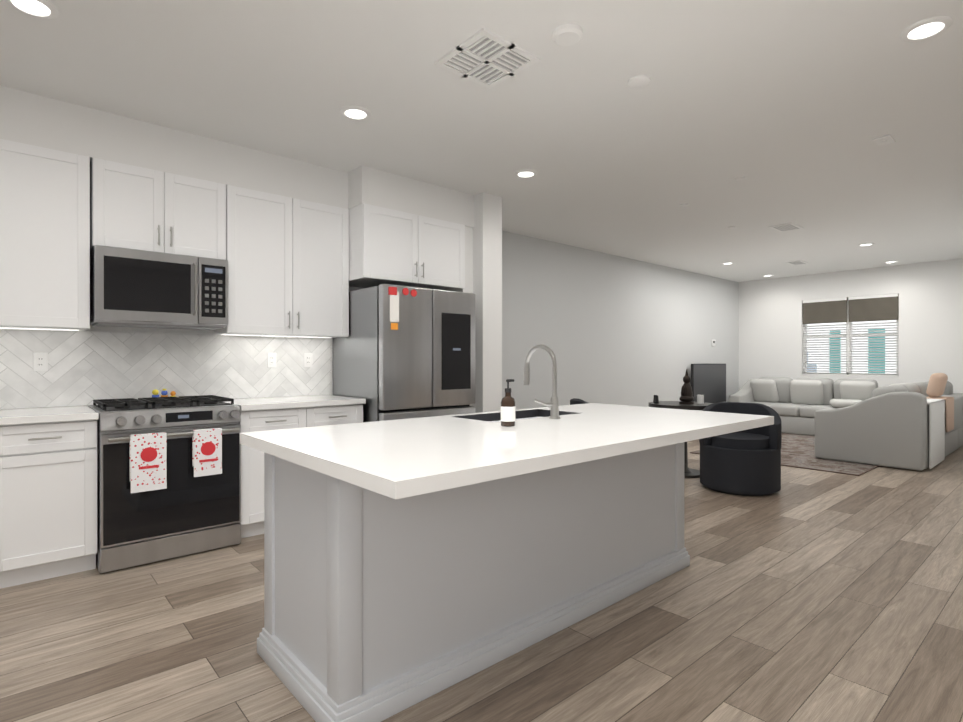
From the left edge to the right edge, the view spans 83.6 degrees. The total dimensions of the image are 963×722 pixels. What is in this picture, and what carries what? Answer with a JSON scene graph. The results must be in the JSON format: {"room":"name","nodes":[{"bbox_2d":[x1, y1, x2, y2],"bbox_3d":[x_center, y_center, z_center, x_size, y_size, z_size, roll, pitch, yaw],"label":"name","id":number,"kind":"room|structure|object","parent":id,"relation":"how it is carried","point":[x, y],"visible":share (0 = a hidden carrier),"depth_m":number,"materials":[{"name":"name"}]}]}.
{"room":"kitchen","nodes":[
{"label":"kitchen","id":0,"kind":"room"},
{"bbox_2d":[16,286,364,408],"bbox_3d":[-2.750,-0.165,3.458,6.060,2.740,0.150,0,0,-41],"label":"wall","id":1,"kind":"structure","parent":0,"point":[142,330],"depth_m":3.79,"materials":[{"name":"paint"}]},
{"bbox_2d":[0,139,89,330],"bbox_3d":[-2.784,-0.716,3.084,0.857,1.038,0.363,0,0,-41],"label":"upper cabinet","id":2,"kind":"object","parent":1,"relation":"attached to","point":[44,238],"visible":1,"depth_m":3.12,"materials":[{"name":"white wood"}]},
{"bbox_2d":[0,328,78,330],"bbox_3d":[-2.840,-0.194,3.173,0.750,0.004,0.020,0,0,-41],"label":"led light","id":3,"kind":"object","parent":2,"relation":"attached to","point":[0,328],"depth_m":3.28,"materials":[{"name":"white"}]},
{"bbox_2d":[90,158,225,259],"bbox_3d":[-2.166,-0.968,3.626,0.760,0.535,0.363,0,0,-41],"label":"upper cabinet","id":4,"kind":"object","parent":1,"relation":"attached to","point":[136,207],"visible":0.77,"depth_m":3.48,"materials":[{"name":"white wood"}]},
{"bbox_2d":[90,245,227,329],"bbox_3d":[-2.143,-0.461,3.599,0.754,0.472,0.436,0,0,-41],"label":"microwave","id":5,"kind":"object","parent":4,"relation":"attached to","point":[133,288],"visible":1,"depth_m":3.44,"materials":[{"name":"silver metal"}]},
{"bbox_2d":[0,329,331,408],"bbox_3d":[-3.131,0.047,3.015,4.898,0.484,0.010,0,0,-41],"label":"tile backsplash","id":6,"kind":"structure","parent":1,"relation":"attached to","point":[86,367],"depth_m":3.74,"materials":[{"name":"white tile"}]},
{"bbox_2d":[33,352,47,370],"bbox_3d":[-2.739,0.005,3.347,0.072,0.116,0.008,0,0,-41],"label":"electrical outlet","id":7,"kind":"object","parent":6,"relation":"attached to","point":[40,361],"visible":1,"depth_m":3.34,"materials":[{"name":"white plastic"}]},
{"bbox_2d":[267,353,275,367],"bbox_3d":[-1.668,-0.006,4.287,0.072,0.116,0.008,0,0,-41],"label":"electrical outlet","id":8,"kind":"object","parent":6,"relation":"attached to","point":[271,360],"visible":1,"depth_m":4.28,"materials":[{"name":"white plastic"}]},
{"bbox_2d":[304,353,311,366],"bbox_3d":[-1.442,-0.006,4.484,0.072,0.116,0.008,0,0,-41],"label":"electrical outlet","id":9,"kind":"object","parent":6,"relation":"attached to","point":[307,359],"visible":1,"depth_m":4.48,"materials":[{"name":"white plastic"}]},
{"bbox_2d":[214,185,348,337],"bbox_3d":[-1.526,-0.717,4.188,0.935,1.038,0.363,0,0,-41],"label":"upper cabinet","id":10,"kind":"object","parent":1,"relation":"attached to","point":[287,258],"visible":1,"depth_m":4.04,"materials":[{"name":"white wood"}]},
{"bbox_2d":[221,334,330,337],"bbox_3d":[-1.596,-0.195,4.265,0.860,0.004,0.020,0,0,-41],"label":"led light","id":11,"kind":"object","parent":10,"relation":"attached to","point":[221,334],"depth_m":4.26,"materials":[{"name":"white plastic"}]},
{"bbox_2d":[349,203,464,290],"bbox_3d":[-0.708,-0.947,4.753,1.030,0.580,0.593,0,0,-41],"label":"upper cabinet","id":12,"kind":"object","parent":1,"relation":"attached to","point":[391,246],"visible":0.98,"depth_m":4.49,"materials":[{"name":"white wood"}]},
{"bbox_2d":[454,192,501,412],"bbox_3d":[-0.253,-0.167,5.297,0.360,2.740,0.940,0,0,-41],"label":"wall","id":13,"kind":"structure","parent":0,"point":[483,259],"depth_m":4.97,"materials":[{"name":"paint"}]},
{"bbox_2d":[0,433,962,721],"bbox_3d":[2.348,1.255,3.351,13.980,0.100,7.700,0,0,-41],"label":"floor","id":14,"kind":"structure","parent":0,"point":[806,595],"depth_m":2.38,"materials":[{"name":"brown wood"}]},
{"bbox_2d":[0,420,96,588],"bbox_3d":[-2.745,0.768,2.957,0.984,0.874,0.608,0,0,-41],"label":"base cabinet","id":15,"kind":"object","parent":14,"relation":"on","point":[48,500],"visible":1,"depth_m":2.90,"materials":[{"name":"white wood"}]},
{"bbox_2d":[0,406,98,424],"bbox_3d":[-3.560,0.311,2.213,3.195,0.039,0.626,0,0,-41],"label":"countertop","id":16,"kind":"structure","parent":15,"relation":"on","point":[39,415],"depth_m":2.98,"materials":[{"name":"white stone"}]},
{"bbox_2d":[88,389,240,573],"bbox_3d":[-2.040,0.699,3.484,0.754,1.012,0.720,0,0,-41],"label":"range","id":17,"kind":"object","parent":14,"relation":"on","point":[168,477],"visible":1,"depth_m":3.24,"materials":[{"name":"silver metal"}]},
{"bbox_2d":[129,432,166,492],"bbox_3d":[-1.933,0.586,3.126,0.180,0.329,0.040,0,0,-41],"label":"towel","id":18,"kind":"object","parent":17,"relation":"hanging from","point":[147,451],"depth_m":3.11,"materials":[{"name":"white fabric"}]},
{"bbox_2d":[192,428,221,476],"bbox_3d":[-1.696,0.563,3.334,0.160,0.284,0.040,0,0,-41],"label":"towel","id":19,"kind":"object","parent":17,"relation":"hanging from","point":[206,443],"depth_m":3.32,"materials":[{"name":"white fabric"}]},
{"bbox_2d":[239,404,362,537],"bbox_3d":[-1.443,0.767,4.077,0.910,0.874,0.643,0,0,-41],"label":"base cabinet","id":20,"kind":"object","parent":14,"relation":"on","point":[252,492],"visible":0.35,"depth_m":3.67,"materials":[{"name":"white wood"}]},
{"bbox_2d":[224,395,365,410],"bbox_3d":[-1.439,0.309,4.074,0.917,0.039,0.626,0,0,-41],"label":"countertop","id":21,"kind":"structure","parent":20,"relation":"on","point":[247,404],"depth_m":3.94,"materials":[{"name":"white stone"}]},
{"bbox_2d":[333,284,474,421],"bbox_3d":[-0.660,0.313,4.609,0.906,1.780,0.839,0,0,-41],"label":"fridge","id":22,"kind":"object","parent":14,"relation":"on","point":[403,352],"visible":0.62,"depth_m":4.25,"materials":[{"name":"silver metal"}]},
{"bbox_2d":[257,443,689,721],"bbox_3d":[0.150,0.771,2.702,2.248,0.870,0.713,0,0,-41],"label":"kitchen island","id":23,"kind":"object","parent":14,"relation":"on","point":[409,562],"depth_m":2.08,"materials":[{"name":"grey wood"}]},
{"bbox_2d":[240,403,773,502],"bbox_3d":[0.281,0.313,2.514,2.330,0.044,1.170,0,0,-41],"label":"island countertop","id":24,"kind":"structure","parent":23,"relation":"on","point":[400,458],"depth_m":1.95,"materials":[{"name":"white stone"}]},
{"bbox_2d":[501,379,514,426],"bbox_3d":[0.120,0.186,2.418,0.068,0.208,0.067,0,0,-41],"label":"soap bottle","id":25,"kind":"object","parent":24,"relation":"on","point":[507,410],"visible":1,"depth_m":2.39,"materials":[{"name":"brown"}]},
{"bbox_2d":[452,407,579,422],"bbox_3d":[0.201,0.433,2.909,0.694,0.286,0.354,0,0,-41],"label":"sink","id":26,"kind":"object","parent":24,"relation":"in","point":[529,413],"depth_m":3.08,"materials":[{"name":"silver metal"}]},
{"bbox_2d":[523,344,560,418],"bbox_3d":[0.269,0.102,2.757,0.167,0.376,0.243,0,0,-41],"label":"island faucet","id":27,"kind":"object","parent":24,"relation":"on","point":[553,405],"visible":1,"depth_m":2.72,"materials":[{"name":"silver metal"}]},
{"bbox_2d":[570,398,588,404],"bbox_3d":[1.298,0.807,5.771,0.694,0.790,0.694,0,0,-41],"label":"barrel chair","id":28,"kind":"object","parent":14,"relation":"on","point":[573,401],"visible":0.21,"depth_m":5.65,"materials":[{"name":"black fabric"}]},
{"bbox_2d":[648,369,711,477],"bbox_3d":[2.136,0.644,5.745,0.680,1.116,0.680,0,0,-41],"label":"side table","id":29,"kind":"object","parent":14,"relation":"on","point":[686,398],"visible":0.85,"depth_m":5.65,"materials":[{"name":"black"}]},
{"bbox_2d":[691,364,725,402],"bbox_3d":[4.078,0.622,9.505,1.240,1.150,0.270,0,0,-41],"label":"television","id":30,"kind":"object","parent":14,"relation":"on","point":[708,381],"visible":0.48,"depth_m":9.51,"materials":[{"name":"black"}]},
{"bbox_2d":[699,402,781,495],"bbox_3d":[2.435,0.808,5.090,0.693,0.790,0.698,0,0,-41],"label":"barrel chair","id":31,"kind":"object","parent":14,"relation":"on","point":[745,462],"visible":0.81,"depth_m":4.84,"materials":[{"name":"black fabric"}]},
{"bbox_2d":[690,433,878,475],"bbox_3d":[4.410,1.194,7.270,2.880,0.012,1.860,0,0,-41],"label":"rug","id":32,"kind":"object","parent":14,"relation":"on","point":[797,451],"visible":0.31,"depth_m":6.44,"materials":[{"name":"brown carpet"}]},
{"bbox_2d":[729,373,962,470],"bbox_3d":[4.970,0.669,7.996,3.250,1.035,3.095,0,0,-41],"label":"sectional sofa","id":33,"kind":"object","parent":32,"relation":"on","point":[918,426],"visible":0.96,"depth_m":6.41,"materials":[{"name":"grey fabric"}]},
{"bbox_2d":[750,379,778,402],"bbox_3d":[5.021,0.527,9.567,0.305,0.406,0.471,0,0,-41],"label":"pillow","id":34,"kind":"object","parent":33,"relation":"on","point":[761,390],"depth_m":9.48,"materials":[{"name":"grey fabric"}]},
{"bbox_2d":[790,380,823,404],"bbox_3d":[5.454,0.528,9.043,0.316,0.421,0.493,0,0,-41],"label":"pillow","id":35,"kind":"object","parent":33,"relation":"on","point":[802,392],"depth_m":8.97,"materials":[{"name":"grey fabric"}]},
{"bbox_2d":[829,399,861,407],"bbox_3d":[5.694,0.664,8.376,0.529,0.120,0.539,0,0,-41],"label":"pillow","id":36,"kind":"object","parent":33,"relation":"on","point":[835,403],"depth_m":8.25,"materials":[{"name":"grey fabric"}]},
{"bbox_2d":[840,381,875,400],"bbox_3d":[5.951,0.529,8.508,0.251,0.424,0.480,0,0,-41],"label":"pillow","id":37,"kind":"object","parent":33,"relation":"on","point":[852,390],"depth_m":8.44,"materials":[{"name":"grey fabric"}]},
{"bbox_2d":[927,399,944,468],"bbox_3d":[5.147,0.819,6.252,0.785,0.725,0.240,0,0,-41],"label":"throw blanket","id":38,"kind":"object","parent":33,"relation":"on","point":[935,407],"depth_m":6.08,"materials":[{"name":"white fabric"}]},
{"bbox_2d":[0,0,962,281],"bbox_3d":[2.348,-1.585,3.347,13.980,0.100,7.700,0,0,-41],"label":"ceiling","id":39,"kind":"structure","parent":0,"point":[788,110],"depth_m":3.21,"materials":[{"name":"paint"}]},
{"bbox_2d":[4,0,58,18],"bbox_3d":[-1.935,-1.528,2.316,0.190,0.011,0.190,0,0,-41],"label":"recessed light","id":40,"kind":"object","parent":39,"relation":"in","point":[43,9],"visible":1,"depth_m":2.33,"materials":[{"name":"white"}]},
{"bbox_2d":[0,85,473,227],"bbox_3d":[-2.523,-1.386,3.197,6.060,0.298,0.540,0,0,-41],"label":"soffit bulkhead","id":41,"kind":"object","parent":39,"relation":"attached to","point":[42,121],"visible":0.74,"depth_m":3.70,"materials":[{"name":"paint"}]},
{"bbox_2d":[340,106,370,120],"bbox_3d":[-0.778,-1.529,3.331,0.190,0.011,0.190,0,0,-41],"label":"recessed light","id":42,"kind":"object","parent":39,"relation":"in","point":[358,113],"visible":0.98,"depth_m":3.32,"materials":[{"name":"white"}]},
{"bbox_2d":[435,28,539,88],"bbox_3d":[0.027,-1.528,2.747,0.380,0.012,0.380,0,0,-41],"label":"ceiling vent","id":43,"kind":"object","parent":39,"relation":"in","point":[486,58],"visible":1,"depth_m":2.73,"materials":[{"name":"white metal"}]},
{"bbox_2d":[514,169,536,177],"bbox_3d":[0.363,-1.530,4.412,0.190,0.011,0.190,0,0,-41],"label":"recessed light","id":44,"kind":"object","parent":39,"relation":"in","point":[526,173],"visible":1,"depth_m":4.40,"materials":[{"name":"white"}]},
{"bbox_2d":[552,23,582,45],"bbox_3d":[0.402,-1.518,2.518,0.140,0.030,0.140,0,0,-41],"label":"smoke detector","id":45,"kind":"object","parent":39,"relation":"attached to","point":[569,34],"visible":1,"depth_m":2.49,"materials":[{"name":"white plastic"}]},
{"bbox_2d":[628,75,650,88],"bbox_3d":[0.862,-1.524,2.948,0.120,0.020,0.120,0,0,-41],"label":"smoke detector","id":46,"kind":"object","parent":39,"relation":"attached to","point":[638,81],"visible":0.98,"depth_m":2.93,"materials":[{"name":"white plastic"}]},
{"bbox_2d":[769,222,803,231],"bbox_3d":[3.497,-1.532,6.185,0.350,0.011,0.250,0,0,-41],"label":"ceiling vent","id":47,"kind":"object","parent":39,"relation":"in","point":[786,227],"visible":0.98,"depth_m":6.16,"materials":[{"name":"white metal"}]},
{"bbox_2d":[785,260,807,264],"bbox_3d":[4.928,-1.535,8.419,0.350,0.011,0.220,0,0,-41],"label":"ceiling vent","id":48,"kind":"object","parent":39,"relation":"in","point":[797,262],"visible":1,"depth_m":8.38,"materials":[{"name":"white metal"}]},
{"bbox_2d":[857,243,874,245],"bbox_3d":[5.073,-1.534,7.110,0.190,0.011,0.190,0,0,-41],"label":"recessed light","id":49,"kind":"object","parent":39,"relation":"in","point":[866,244],"visible":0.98,"depth_m":7.10,"materials":[{"name":"white"}]},
{"bbox_2d":[872,134,895,145],"bbox_3d":[2.792,-1.526,3.737,0.160,0.018,0.100,0,0,-41],"label":"ceiling sensor","id":50,"kind":"object","parent":39,"relation":"attached to","point":[884,140],"visible":0.96,"depth_m":3.72,"materials":[{"name":"white plastic"}]},
{"bbox_2d":[900,16,952,41],"bbox_3d":[2.051,-1.528,2.488,0.190,0.011,0.190,0,0,-41],"label":"recessed light","id":51,"kind":"object","parent":39,"relation":"in","point":[927,28],"visible":0.98,"depth_m":2.48,"materials":[{"name":"white"}]},
{"bbox_2d":[502,231,738,410],"bbox_3d":[2.168,-0.171,8.147,7.520,2.740,0.150,0,0,-41],"label":"wall","id":52,"kind":"structure","parent":0,"point":[605,328],"depth_m":7.71,"materials":[{"name":"grey paint"}]},
{"bbox_2d":[739,258,962,392],"bbox_3d":[6.337,-0.172,9.211,0.150,2.740,4.050,0,0,-41],"label":"wall","id":53,"kind":"structure","parent":0,"point":[930,322],"depth_m":8.90,"materials":[{"name":"paint"}]},
{"bbox_2d":[803,297,898,375],"bbox_3d":[6.315,-0.422,9.259,0.060,1.340,1.410,0,0,-41],"label":"window","id":54,"kind":"structure","parent":53,"relation":"in","point":[847,347],"depth_m":9.24,"materials":[{"name":"white"}]},
{"bbox_2d":[803,293,898,375],"bbox_3d":[6.270,-0.423,9.219,0.050,1.334,1.390,0,0,-41],"label":"window blinds","id":55,"kind":"object","parent":54,"relation":"attached to","point":[883,307],"visible":0.9,"depth_m":9.15,"materials":[{"name":"white plastic"}]},
{"label":"outside","id":56,"kind":"structure","parent":0,"visible":0},
{"bbox_2d":[807,320,895,372],"bbox_3d":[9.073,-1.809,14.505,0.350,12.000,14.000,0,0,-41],"label":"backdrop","id":57,"kind":"structure","parent":56,"point":[852,347],"depth_m":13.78,"materials":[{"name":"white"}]}
]}

